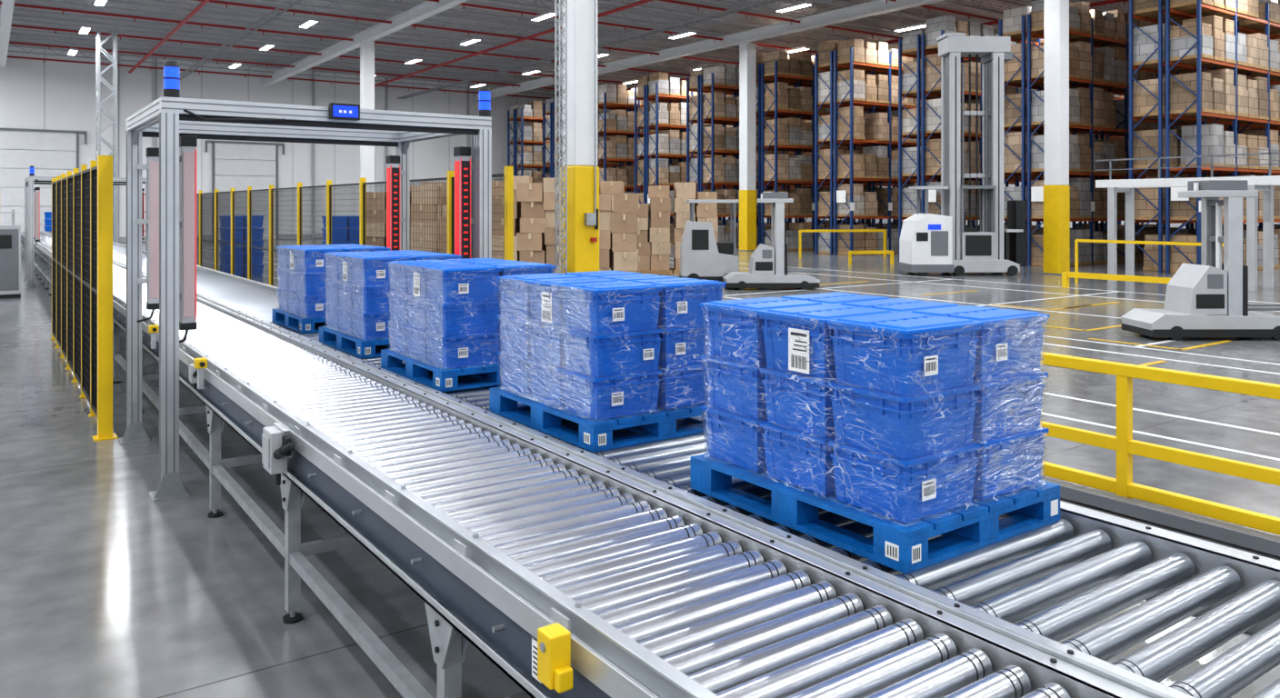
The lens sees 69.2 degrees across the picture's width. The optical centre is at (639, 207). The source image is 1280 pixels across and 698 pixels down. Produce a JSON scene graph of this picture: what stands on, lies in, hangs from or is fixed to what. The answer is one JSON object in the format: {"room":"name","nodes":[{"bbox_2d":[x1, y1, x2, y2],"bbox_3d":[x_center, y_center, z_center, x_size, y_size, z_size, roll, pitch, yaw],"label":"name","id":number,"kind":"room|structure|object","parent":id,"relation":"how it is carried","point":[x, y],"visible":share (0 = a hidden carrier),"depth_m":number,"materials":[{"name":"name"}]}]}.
{"room":"distribution center","nodes":[
{"label":"distribution center","id":0,"kind":"room"},
{"bbox_2d":[0,46,843,237],"bbox_3d":[-15.441,-3.980,77.403,96.000,13.100,0.300,0,0,-35],"label":"wall","id":1,"kind":"structure","parent":0,"point":[35,94],"depth_m":67.56,"materials":[{"name":"white paint"}]},
{"bbox_2d":[0,127,87,231],"bbox_3d":[-39.304,-1.355,60.227,5.800,7.450,0.200,0,0,-35],"label":"door","id":2,"kind":"structure","parent":1,"relation":"attached to","point":[45,163],"depth_m":60.06,"materials":[{"name":"white paint"}]},
{"bbox_2d":[119,233,323,241],"bbox_3d":[-15.337,2.195,77.256,96.000,0.350,0.060,0,0,-35],"label":"baseboard","id":3,"kind":"structure","parent":1,"relation":"attached to","point":[121,239],"depth_m":69.35,"materials":[{"name":"grey paint"}]},
{"bbox_2d":[205,140,284,239],"bbox_3d":[-28.762,-1.205,67.663,5.400,7.150,0.200,0,0,-35],"label":"door","id":4,"kind":"structure","parent":1,"relation":"attached to","point":[226,174],"depth_m":67.60,"materials":[{"name":"white paint"}]},
{"bbox_2d":[0,0,1129,91],"bbox_3d":[10.009,-10.430,41.326,96.000,0.200,88.000,0,0,-35],"label":"ceiling","id":5,"kind":"structure","parent":0,"point":[985,4],"depth_m":52.56,"materials":[{"name":"white metal"}]},
{"bbox_2d":[93,0,107,6],"label":"ceiling lights","id":6,"kind":"object","parent":5,"relation":"attached to","point":[96,2],"depth_m":39.63,"materials":[{"name":"grey paint"}]},
{"bbox_2d":[298,0,318,28],"label":"ceiling lights","id":7,"kind":"object","parent":5,"relation":"attached to","point":[309,22],"depth_m":44.08,"materials":[{"name":"grey paint"}]},
{"bbox_2d":[459,13,481,45],"label":"ceiling lights","id":8,"kind":"object","parent":5,"relation":"attached to","point":[475,39],"depth_m":48.82,"materials":[{"name":"grey paint"}]},
{"bbox_2d":[180,0,783,99],"bbox_3d":[-0.778,-8.680,33.717,16.800,0.100,87.200,0,0,-35],"label":"ceiling beams","id":9,"kind":"structure","parent":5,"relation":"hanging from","point":[765,2],"depth_m":46.98,"materials":[{"name":"metal"}]},
{"bbox_2d":[530,0,558,20],"label":"ceiling lights","id":10,"kind":"object","parent":5,"relation":"attached to","point":[549,14],"depth_m":42.56,"materials":[{"name":"grey paint"}]},
{"bbox_2d":[597,47,609,57],"label":"ceiling lights","id":11,"kind":"object","parent":5,"relation":"attached to","point":[603,54],"depth_m":53.19,"materials":[{"name":"grey paint"}]},
{"bbox_2d":[667,6,696,39],"label":"ceiling lights","id":12,"kind":"object","parent":5,"relation":"attached to","point":[690,32],"depth_m":47.02,"materials":[{"name":"grey paint"}]},
{"bbox_2d":[775,0,812,12],"label":"ceiling lights","id":13,"kind":"object","parent":5,"relation":"attached to","point":[804,4],"depth_m":40.59,"materials":[{"name":"grey paint"}]},
{"bbox_2d":[893,22,925,31],"label":"ceiling lights","id":14,"kind":"object","parent":5,"relation":"attached to","point":[923,25],"depth_m":45.29,"materials":[{"name":"grey paint"}]},
{"bbox_2d":[0,0,1246,100],"bbox_3d":[10.008,-9.590,41.326,95.400,1.320,87.400,0,0,-35],"label":"roof structure","id":15,"kind":"structure","parent":0,"point":[426,9],"depth_m":52.55,"materials":[{"name":"grey paint"}]},
{"bbox_2d":[67,26,78,55],"label":"ceiling lights","id":16,"kind":"object","parent":15,"relation":"attached to","point":[71,51],"depth_m":51.96,"materials":[{"name":"grey paint"}]},
{"bbox_2d":[78,0,90,33],"label":"ceiling lights","id":17,"kind":"object","parent":15,"relation":"attached to","point":[85,29],"depth_m":45.36,"materials":[{"name":"grey paint"}]},
{"bbox_2d":[228,43,241,68],"label":"ceiling lights","id":18,"kind":"object","parent":15,"relation":"attached to","point":[234,65],"depth_m":57.30,"materials":[{"name":"grey paint"}]},
{"bbox_2d":[259,42,275,50],"label":"ceiling lights","id":19,"kind":"object","parent":15,"relation":"attached to","point":[267,45],"depth_m":50.55,"materials":[{"name":"grey paint"}]},
{"bbox_2d":[404,37,422,64],"label":"ceiling lights","id":20,"kind":"object","parent":15,"relation":"attached to","point":[416,59],"depth_m":55.22,"materials":[{"name":"grey paint"}]},
{"bbox_2d":[470,65,486,87],"label":"ceiling lights","id":21,"kind":"object","parent":15,"relation":"attached to","point":[480,84],"depth_m":66.32,"materials":[{"name":"grey paint"}]},
{"bbox_2d":[521,51,540,74],"label":"ceiling lights","id":22,"kind":"object","parent":15,"relation":"attached to","point":[533,71],"depth_m":60.26,"materials":[{"name":"grey paint"}]},
{"bbox_2d":[0,0,1242,99],"bbox_3d":[10.008,-9.250,41.326,95.200,0.320,87.200,0,0,-35],"label":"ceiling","id":23,"kind":"structure","parent":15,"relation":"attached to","point":[203,3],"depth_m":51.33,"materials":[{"name":"red"}]},
{"bbox_2d":[621,79,637,84],"label":"ceiling lights","id":24,"kind":"object","parent":15,"relation":"attached to","point":[635,80],"depth_m":64.83,"materials":[{"name":"grey paint"}]},
{"bbox_2d":[692,64,710,69],"label":"ceiling lights","id":25,"kind":"object","parent":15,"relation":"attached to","point":[695,68],"depth_m":58.70,"materials":[{"name":"grey paint"}]},
{"bbox_2d":[781,30,809,52],"label":"ceiling lights","id":26,"kind":"object","parent":15,"relation":"attached to","point":[804,47],"depth_m":51.44,"materials":[{"name":"grey paint"}]},
{"bbox_2d":[0,238,1279,697],"bbox_3d":[10.009,2.470,41.326,96.000,0.200,88.000,0,0,-35],"label":"floor","id":27,"kind":"structure","parent":0,"point":[107,590],"depth_m":7.21,"materials":[{"name":"concrete"}]},
{"bbox_2d":[0,210,15,224],"bbox_3d":[-18.290,1.220,26.014,1.300,2.300,1.400,0,0,-35],"label":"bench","id":28,"kind":"object","parent":27,"relation":"on","point":[13,212],"visible":0.23,"depth_m":26.85,"materials":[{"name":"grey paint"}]},
{"bbox_2d":[0,224,20,299],"bbox_3d":[-16.751,1.420,24.266,0.900,1.900,0.630,0,0,-35],"label":"tall cabinet","id":29,"kind":"object","parent":27,"relation":"on","point":[10,235],"visible":1,"depth_m":24.16,"materials":[{"name":"grey metal"}]},
{"bbox_2d":[43,211,51,231],"bbox_3d":[-34.653,1.330,56.324,2.590,2.080,0.840,0,0,-35],"label":"crates","id":30,"kind":"object","parent":27,"relation":"on","point":[47,219],"visible":0.07,"depth_m":55.38,"materials":[{"name":"plastic"}]},
{"bbox_2d":[50,155,118,441],"bbox_3d":[-8.001,0.920,13.076,0.208,2.900,8.902,0,0,-35],"label":"fence","id":31,"kind":"object","parent":27,"relation":"on","point":[82,202],"visible":1,"depth_m":11.23,"materials":[{"name":"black metal"}]},
{"bbox_2d":[22,165,146,287],"bbox_3d":[-17.719,0.570,29.715,3.360,3.600,3.269,0,0,-35],"label":"gantry","id":32,"kind":"object","parent":27,"relation":"on","point":[32,196],"visible":0.39,"depth_m":27.75,"materials":[{"name":"metal"}]},
{"bbox_2d":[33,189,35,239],"bbox_3d":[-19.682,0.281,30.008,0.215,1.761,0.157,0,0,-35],"label":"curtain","id":33,"kind":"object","parent":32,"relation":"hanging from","point":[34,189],"depth_m":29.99,"materials":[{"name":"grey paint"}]},
{"bbox_2d":[33,187,39,245],"bbox_3d":[-18.103,0.281,27.769,0.215,1.761,0.157,0,0,-35],"label":"curtain","id":34,"kind":"object","parent":32,"relation":"hanging from","point":[37,189],"depth_m":27.74,"materials":[{"name":"grey paint"}]},
{"bbox_2d":[142,188,145,243],"bbox_3d":[-15.757,0.281,29.424,0.215,1.761,0.157,0,0,-35],"label":"curtain","id":35,"kind":"object","parent":32,"relation":"hanging from","point":[143,188],"depth_m":29.35,"materials":[{"name":"grey paint"}]},
{"bbox_2d":[95,29,117,242],"bbox_3d":[-27.042,-3.267,47.008,0.870,11.326,0.870,0,0,-35],"label":"post","id":36,"kind":"object","parent":27,"relation":"on","point":[98,137],"visible":0.72,"depth_m":46.87,"materials":[{"name":"metal"}]},
{"bbox_2d":[117,54,119,241],"bbox_3d":[-35.423,-3.980,62.879,0.198,12.700,0.198,0,0,-35],"label":"trim","id":37,"kind":"structure","parent":27,"relation":"on","point":[117,55],"depth_m":62.84,"materials":[{"name":"grey paint"}]},
{"bbox_2d":[153,58,157,148],"bbox_3d":[-33.543,-3.980,64.205,0.198,12.700,0.198,0,0,-35],"label":"trim","id":38,"kind":"structure","parent":27,"relation":"on","point":[155,59],"depth_m":64.13,"materials":[{"name":"grey paint"}]},
{"bbox_2d":[220,215,263,277],"bbox_3d":[-13.715,1.330,31.933,1.290,2.080,0.840,0,0,-35],"label":"crates","id":39,"kind":"object","parent":27,"relation":"on","point":[242,221],"visible":0.29,"depth_m":31.78,"materials":[{"name":"plastic"}]},
{"bbox_2d":[118,60,491,502],"bbox_3d":[-3.348,0.585,9.326,3.080,3.570,2.459,0,0,-35],"label":"gantry","id":40,"kind":"object","parent":27,"relation":"on","point":[178,122],"visible":0.72,"depth_m":9.17,"materials":[{"name":"metal"}]},
{"bbox_2d":[136,147,159,322],"bbox_3d":[-4.963,0.281,9.368,0.215,1.761,0.157,0,0,-35],"label":"curtain","id":41,"kind":"object","parent":40,"relation":"hanging from","point":[152,166],"depth_m":9.34,"materials":[{"name":"grey paint"}]},
{"bbox_2d":[179,135,197,343],"bbox_3d":[-3.851,0.281,7.791,0.215,1.761,0.157,0,0,-35],"label":"curtain","id":42,"kind":"object","parent":40,"relation":"hanging from","point":[187,144],"depth_m":7.76,"materials":[{"name":"grey paint"}]},
{"bbox_2d":[386,155,406,250],"bbox_3d":[-2.846,0.281,10.862,0.215,1.761,0.157,0,0,-35],"label":"curtain","id":43,"kind":"object","parent":40,"relation":"hanging from","point":[395,165],"depth_m":10.80,"materials":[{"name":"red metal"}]},
{"bbox_2d":[453,146,473,259],"bbox_3d":[-1.734,0.281,9.285,0.215,1.761,0.157,0,0,-35],"label":"curtain","id":44,"kind":"object","parent":40,"relation":"hanging from","point":[464,156],"depth_m":9.21,"materials":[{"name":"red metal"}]},
{"bbox_2d":[311,70,314,237],"bbox_3d":[-24.800,-3.980,70.373,0.198,12.700,0.198,0,0,-35],"label":"trim","id":45,"kind":"structure","parent":27,"relation":"on","point":[313,77],"depth_m":70.29,"materials":[{"name":"grey paint"}]},
{"bbox_2d":[321,215,359,244],"bbox_3d":[-9.861,1.330,30.980,1.290,2.080,0.840,0,0,-35],"label":"crates","id":46,"kind":"object","parent":27,"relation":"on","point":[338,221],"visible":0.28,"depth_m":30.62,"materials":[{"name":"plastic"}]},
{"bbox_2d":[196,166,513,287],"bbox_3d":[-7.659,0.945,19.532,0.128,2.850,21.378,0,0,-35],"label":"fence","id":47,"kind":"object","parent":27,"relation":"on","point":[233,197],"visible":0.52,"depth_m":18.45,"materials":[{"name":"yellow metal"}]},
{"bbox_2d":[360,40,374,191],"bbox_3d":[-14.690,-3.280,49.969,0.900,11.300,0.900,0,0,-35],"label":"column","id":48,"kind":"structure","parent":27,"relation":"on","point":[366,47],"depth_m":49.74,"materials":[{"name":"white paint"}]},
{"bbox_2d":[385,77,388,181],"bbox_3d":[-20.142,-3.980,73.658,0.198,12.700,0.198,0,0,-35],"label":"trim","id":49,"kind":"structure","parent":27,"relation":"on","point":[386,78],"depth_m":73.58,"materials":[{"name":"grey paint"}]},
{"bbox_2d":[366,185,441,253],"bbox_3d":[-7.272,0.849,28.511,2.200,3.042,1.526,0,0,-1],"label":"pile","id":50,"kind":"object","parent":27,"relation":"on","point":[436,187],"visible":0.22,"depth_m":27.86,"materials":[{"name":"beige cardboard"}]},
{"bbox_2d":[420,181,446,253],"bbox_3d":[-7.789,0.741,33.401,3.100,3.258,1.640,0,0,-1],"label":"pile","id":51,"kind":"object","parent":27,"relation":"on","point":[436,183],"visible":0.03,"depth_m":32.70,"materials":[{"name":"beige cardboard"}]},
{"bbox_2d":[466,83,469,147],"bbox_3d":[-14.422,-3.980,77.693,0.198,12.700,0.198,0,0,-35],"label":"trim","id":52,"kind":"structure","parent":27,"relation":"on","point":[467,85],"depth_m":77.63,"materials":[{"name":"grey paint"}]},
{"bbox_2d":[492,175,532,198],"bbox_3d":[-4.697,0.619,33.441,3.100,3.503,1.640,0,0,-1],"label":"pile","id":53,"kind":"object","parent":27,"relation":"on","point":[516,178],"visible":0.05,"depth_m":32.75,"materials":[{"name":"beige cardboard"}]},
{"bbox_2d":[492,177,559,273],"bbox_3d":[-3.096,0.768,26.927,2.350,3.204,1.629,0,0,-1],"label":"pile","id":54,"kind":"object","parent":27,"relation":"on","point":[534,204],"visible":0.46,"depth_m":26.19,"materials":[{"name":"beige cardboard"}]},
{"bbox_2d":[554,0,567,273],"bbox_3d":[-0.924,-3.279,10.851,0.104,11.303,0.104,0,0,-35],"label":"post","id":55,"kind":"object","parent":27,"relation":"on","point":[559,99],"visible":0.72,"depth_m":10.84,"materials":[{"name":"metal"}]},
{"bbox_2d":[507,100,649,220],"bbox_3d":[-4.259,-3.087,78.205,14.300,10.913,2.480,0,0,-35],"label":"rack","id":56,"kind":"object","parent":27,"relation":"on","point":[531,155],"visible":0.14,"depth_m":74.03,"materials":[{"name":"blue metal"}]},
{"bbox_2d":[560,0,599,273],"bbox_3d":[-0.742,-3.280,11.409,0.495,11.300,0.495,0,0,-35],"label":"column","id":57,"kind":"structure","parent":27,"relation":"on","point":[583,255],"depth_m":11.26,"materials":[{"name":"white paint"}]},
{"bbox_2d":[583,0,598,241],"bbox_3d":[-0.581,-2.605,11.259,0.190,6.050,0.070,0,0,-35],"label":"switch box","id":58,"kind":"object","parent":57,"relation":"attached to","point":[589,218],"visible":1,"depth_m":11.29,"materials":[{"name":"grey paint"}]},
{"bbox_2d":[556,176,624,213],"bbox_3d":[-1.784,0.645,33.475,2.500,3.450,1.742,0,0,-1],"label":"pile","id":59,"kind":"object","parent":27,"relation":"on","point":[606,187],"visible":0.11,"depth_m":32.70,"materials":[{"name":"beige cardboard"}]},
{"bbox_2d":[543,96,673,219],"bbox_3d":[-0.858,-3.092,73.384,14.300,10.923,2.480,0,0,-35],"label":"rack","id":60,"kind":"object","parent":27,"relation":"on","point":[549,105],"visible":0.07,"depth_m":69.94,"materials":[{"name":"blue metal"}]},
{"bbox_2d":[599,193,639,272],"bbox_3d":[-0.794,0.988,26.973,1.600,2.764,1.604,0,0,-1],"label":"pile","id":61,"kind":"object","parent":27,"relation":"on","point":[618,251],"visible":0.69,"depth_m":26.23,"materials":[{"name":"beige cardboard"}]},
{"bbox_2d":[20,230,1279,697],"bbox_3d":[-14.261,1.785,24.695,2.407,1.170,59.200,0,0,-35],"label":"conveyor","id":62,"kind":"object","parent":27,"relation":"on","point":[505,530],"visible":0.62,"depth_m":3.36,"materials":[{"name":"metal"}]},
{"bbox_2d":[148,324,159,349],"bbox_3d":[-4.769,1.275,9.094,0.080,0.230,0.140,0,0,-35],"label":"sensor","id":63,"kind":"object","parent":62,"relation":"attached to","point":[153,329],"visible":1,"depth_m":9.08,"materials":[{"name":"yellow plastic"}]},
{"bbox_2d":[188,363,197,388],"bbox_3d":[-3.510,1.335,7.312,0.060,0.189,0.224,0,0,-35],"label":"junction box","id":64,"kind":"object","parent":62,"relation":"attached to","point":[192,371],"visible":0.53,"depth_m":7.31,"materials":[{"name":"grey paint"}]},
{"bbox_2d":[193,357,207,389],"bbox_3d":[-3.357,1.275,7.092,0.080,0.230,0.140,0,0,-35],"label":"sensor","id":65,"kind":"object","parent":62,"relation":"attached to","point":[200,364],"visible":1,"depth_m":7.08,"materials":[{"name":"yellow plastic"}]},
{"bbox_2d":[261,422,295,485],"bbox_3d":[-2.008,1.393,5.147,0.100,0.315,0.373,0,0,-35],"label":"junction box","id":66,"kind":"object","parent":62,"relation":"attached to","point":[276,445],"visible":1,"depth_m":5.14,"materials":[{"name":"grey paint"}]},
{"bbox_2d":[272,308,327,333],"bbox_3d":[-3.346,1.198,10.084,0.963,0.143,1.203,0,0,-35],"label":"pallet","id":67,"kind":"object","parent":62,"relation":"on","point":[300,324],"visible":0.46,"depth_m":9.62,"materials":[{"name":"blue plastic"}]},
{"bbox_2d":[276,243,390,318],"bbox_3d":[-3.345,0.774,10.085,0.904,0.697,1.159,0,0,-35],"label":"crates","id":68,"kind":"object","parent":67,"relation":"on","point":[302,269],"visible":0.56,"depth_m":9.60,"materials":[{"name":"blue plastic"}]},
{"bbox_2d":[319,326,390,358],"bbox_3d":[-2.292,1.198,8.538,0.963,0.143,1.203,0,0,-35],"label":"pallet","id":69,"kind":"object","parent":62,"relation":"on","point":[340,340],"visible":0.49,"depth_m":8.13,"materials":[{"name":"blue plastic"}]},
{"bbox_2d":[322,250,462,339],"bbox_3d":[-2.293,0.774,8.540,0.908,0.697,1.160,0,0,-35],"label":"crates","id":70,"kind":"object","parent":69,"relation":"on","point":[357,284],"visible":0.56,"depth_m":8.08,"materials":[{"name":"blue plastic"}]},
{"bbox_2d":[380,349,501,391],"bbox_3d":[-1.313,1.198,7.124,0.963,0.143,1.203,0,0,-35],"label":"pallet","id":71,"kind":"object","parent":62,"relation":"on","point":[443,379],"visible":0.52,"depth_m":6.62,"materials":[{"name":"blue plastic"}]},
{"bbox_2d":[386,258,557,369],"bbox_3d":[-1.313,0.774,7.125,0.904,0.697,1.159,0,0,-35],"label":"crates","id":72,"kind":"object","parent":71,"relation":"on","point":[444,313],"visible":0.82,"depth_m":6.63,"materials":[{"name":"blue plastic"}]},
{"bbox_2d":[531,638,541,683],"bbox_3d":[-0.324,1.420,2.905,0.004,0.120,0.060,0,0,-35],"label":"label","id":73,"kind":"object","parent":62,"relation":"attached to","point":[534,641],"visible":0.64,"depth_m":2.91,"materials":[{"name":"white paper"}]},
{"bbox_2d":[537,622,573,693],"bbox_3d":[-0.241,1.295,2.663,0.075,0.150,0.110,0,0,-35],"label":"block","id":74,"kind":"object","parent":62,"relation":"attached to","point":[555,671],"visible":1,"depth_m":2.64,"materials":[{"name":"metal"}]},
{"bbox_2d":[490,386,708,452],"bbox_3d":[-0.198,1.198,5.561,0.963,0.143,1.203,0,0,-35],"label":"pallet","id":75,"kind":"object","parent":62,"relation":"on","point":[593,435],"visible":0.61,"depth_m":5.11,"materials":[{"name":"blue plastic"}]},
{"bbox_2d":[496,270,726,420],"bbox_3d":[-0.199,0.774,5.563,0.908,0.697,1.160,0,0,-35],"label":"crates","id":76,"kind":"object","parent":75,"relation":"on","point":[597,345],"visible":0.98,"depth_m":5.15,"materials":[{"name":"blue plastic"}]},
{"bbox_2d":[690,453,1059,574],"bbox_3d":[0.966,1.198,3.971,0.963,0.143,1.203,0,0,-35],"label":"pallet","id":77,"kind":"object","parent":62,"relation":"on","point":[905,548],"visible":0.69,"depth_m":3.56,"materials":[{"name":"blue plastic"}]},
{"bbox_2d":[700,291,1049,523],"bbox_3d":[0.966,0.774,3.973,0.904,0.697,1.159,0,0,-35],"label":"crates","id":78,"kind":"object","parent":77,"relation":"on","point":[905,411],"visible":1,"depth_m":3.60,"materials":[{"name":"blue plastic"}]},
{"bbox_2d":[637,185,672,274],"bbox_3d":[0.337,0.798,33.520,1.600,3.144,1.608,0,0,-1],"label":"pile","id":79,"kind":"object","parent":27,"relation":"on","point":[654,245],"visible":0.82,"depth_m":32.78,"materials":[{"name":"beige cardboard"}]},
{"bbox_2d":[597,83,739,226],"bbox_3d":[2.658,-3.070,68.400,14.300,10.880,2.480,0,0,-35],"label":"rack","id":80,"kind":"object","parent":27,"relation":"on","point":[618,124],"visible":0.19,"depth_m":64.24,"materials":[{"name":"blue metal"}]},
{"bbox_2d":[671,182,718,274],"bbox_3d":[1.976,0.745,33.527,1.600,3.250,1.631,0,0,-1],"label":"pile","id":81,"kind":"object","parent":27,"relation":"on","point":[704,212],"visible":0.48,"depth_m":32.79,"materials":[{"name":"beige cardboard"}]},
{"bbox_2d":[679,200,739,281],"bbox_3d":[2.092,1.070,28.189,1.740,2.600,1.060,0,0,-1],"label":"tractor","id":82,"kind":"object","parent":27,"relation":"on","point":[704,257],"visible":0.75,"depth_m":27.69,"materials":[{"name":"white paint"}]},
{"bbox_2d":[634,71,811,244],"bbox_3d":[6.117,-3.091,63.497,14.300,10.923,2.480,0,0,-35],"label":"rack","id":83,"kind":"object","parent":27,"relation":"on","point":[670,144],"visible":0.27,"depth_m":59.38,"materials":[{"name":"blue metal"}]},
{"bbox_2d":[198,244,1279,460],"bbox_3d":[-1.705,2.365,31.839,18.180,0.005,66.000,0,0,-35],"label":"floor markings","id":84,"kind":"object","parent":27,"relation":"on","point":[1140,345],"depth_m":15.61,"materials":[{"name":"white paint"}]},
{"bbox_2d":[736,42,756,250],"bbox_3d":[5.878,-3.280,50.650,0.975,11.300,0.975,0,0,-35],"label":"column","id":85,"kind":"structure","parent":27,"relation":"on","point":[747,51],"depth_m":50.39,"materials":[{"name":"white paint"}]},
{"bbox_2d":[722,192,828,289],"bbox_3d":[3.935,0.970,27.042,2.949,2.800,1.040,0,0,-1],"label":"forklift","id":86,"kind":"object","parent":27,"relation":"on","point":[768,268],"visible":0.98,"depth_m":26.64,"materials":[{"name":"grey paint"}]},
{"bbox_2d":[686,63,875,247],"bbox_3d":[9.287,-3.093,59.002,14.300,10.926,2.480,0,0,-35],"label":"rack","id":87,"kind":"object","parent":27,"relation":"on","point":[714,108],"visible":0.24,"depth_m":54.88,"materials":[{"name":"blue paint"}]},
{"bbox_2d":[756,50,914,250],"bbox_3d":[12.342,-3.085,54.672,14.300,10.909,2.480,0,0,-35],"label":"rack","id":88,"kind":"object","parent":27,"relation":"on","point":[776,70],"visible":0.34,"depth_m":50.67,"materials":[{"name":"blue metal"}]},
{"bbox_2d":[799,229,886,258],"bbox_3d":[9.557,1.710,43.700,4.300,1.320,0.100,0,0,-9],"label":"guard railing","id":89,"kind":"object","parent":27,"relation":"on","point":[839,230],"visible":1,"depth_m":43.71,"materials":[{"name":"yellow metal"}]},
{"bbox_2d":[848,250,893,264],"bbox_3d":[9.585,2.085,38.457,1.920,0.570,0.120,0,0,-7],"label":"guard railing","id":90,"kind":"object","parent":27,"relation":"on","point":[850,253],"visible":1,"depth_m":38.40,"materials":[{"name":"yellow metal"}]},
{"bbox_2d":[814,39,1019,255],"bbox_3d":[15.398,-3.079,50.341,14.300,10.897,2.480,0,0,-35],"label":"rack","id":91,"kind":"object","parent":27,"relation":"on","point":[862,76],"visible":0.51,"depth_m":46.52,"materials":[{"name":"blue paint"}]},
{"bbox_2d":[898,32,1027,276],"bbox_3d":[11.407,-1.840,32.675,4.180,8.419,1.560,0,0,-1],"label":"forklift","id":92,"kind":"object","parent":27,"relation":"on","point":[928,243],"visible":1,"depth_m":32.18,"materials":[{"name":"white paint"}]},
{"bbox_2d":[898,15,1156,258],"bbox_3d":[20.741,-3.083,47.624,19.900,10.907,2.480,0,0,-35],"label":"rack","id":93,"kind":"object","parent":27,"relation":"on","point":[920,79],"visible":0.17,"depth_m":42.29,"materials":[{"name":"blue metal"}]},
{"bbox_2d":[1038,0,1069,275],"bbox_3d":[14.807,-3.280,32.962,0.900,11.300,0.900,0,0,-35],"label":"column","id":94,"kind":"structure","parent":27,"relation":"on","point":[1056,187],"depth_m":32.74,"materials":[{"name":"white paint"}]},
{"bbox_2d":[1061,271,1171,288],"bbox_3d":[13.406,2.135,26.100,0.140,0.470,3.140,0,0,-35],"label":"guard railing","id":95,"kind":"object","parent":27,"relation":"on","point":[1065,275],"visible":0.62,"depth_m":26.19,"materials":[{"name":"yellow metal"}]},
{"bbox_2d":[998,0,1279,266],"bbox_3d":[27.170,-3.094,45.796,28.300,10.929,2.480,0,0,-35],"label":"rack","id":96,"kind":"object","parent":27,"relation":"on","point":[1098,40],"visible":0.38,"depth_m":38.33,"materials":[{"name":"blue paint"}]},
{"bbox_2d":[1074,239,1223,282],"bbox_3d":[15.041,1.685,27.253,0.080,1.370,4.670,0,0,-35],"label":"guard railing","id":97,"kind":"object","parent":27,"relation":"on","point":[1076,241],"visible":0.55,"depth_m":27.99,"materials":[{"name":"yellow metal"}]},
{"bbox_2d":[1040,351,1279,557],"bbox_3d":[2.486,1.805,9.096,0.350,1.130,14.000,0,0,-35],"label":"guard railing","id":98,"kind":"object","parent":27,"relation":"on","point":[1123,503],"visible":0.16,"depth_m":7.03,"materials":[{"name":"yellow metal"}]},
{"bbox_2d":[1095,151,1279,290],"bbox_3d":[19.281,0.420,24.591,1.300,3.900,14.040,0,0,-35],"label":"platform","id":99,"kind":"object","parent":27,"relation":"on","point":[1265,184],"visible":0.99,"depth_m":27.11,"materials":[{"name":"grey paint"}]},
{"bbox_2d":[1120,180,1279,340],"bbox_3d":[10.557,0.942,16.965,3.008,2.856,1.061,0,0,-1],"label":"forklift","id":100,"kind":"object","parent":27,"relation":"on","point":[1209,298],"visible":1,"depth_m":16.57,"materials":[{"name":"grey paint"}]},
{"bbox_2d":[1129,0,1279,273],"bbox_3d":[34.859,-3.084,44.611,39.500,10.909,2.480,0,0,-35],"label":"rack","id":101,"kind":"object","parent":27,"relation":"on","point":[1221,75],"visible":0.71,"depth_m":33.86,"materials":[{"name":"blue paint"}]},
{"bbox_2d":[855,181,1279,228],"bbox_3d":[49.354,-3.980,69.081,0.300,13.100,88.000,0,0,-35],"label":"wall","id":102,"kind":"structure","parent":0,"point":[884,221],"depth_m":85.90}
]}

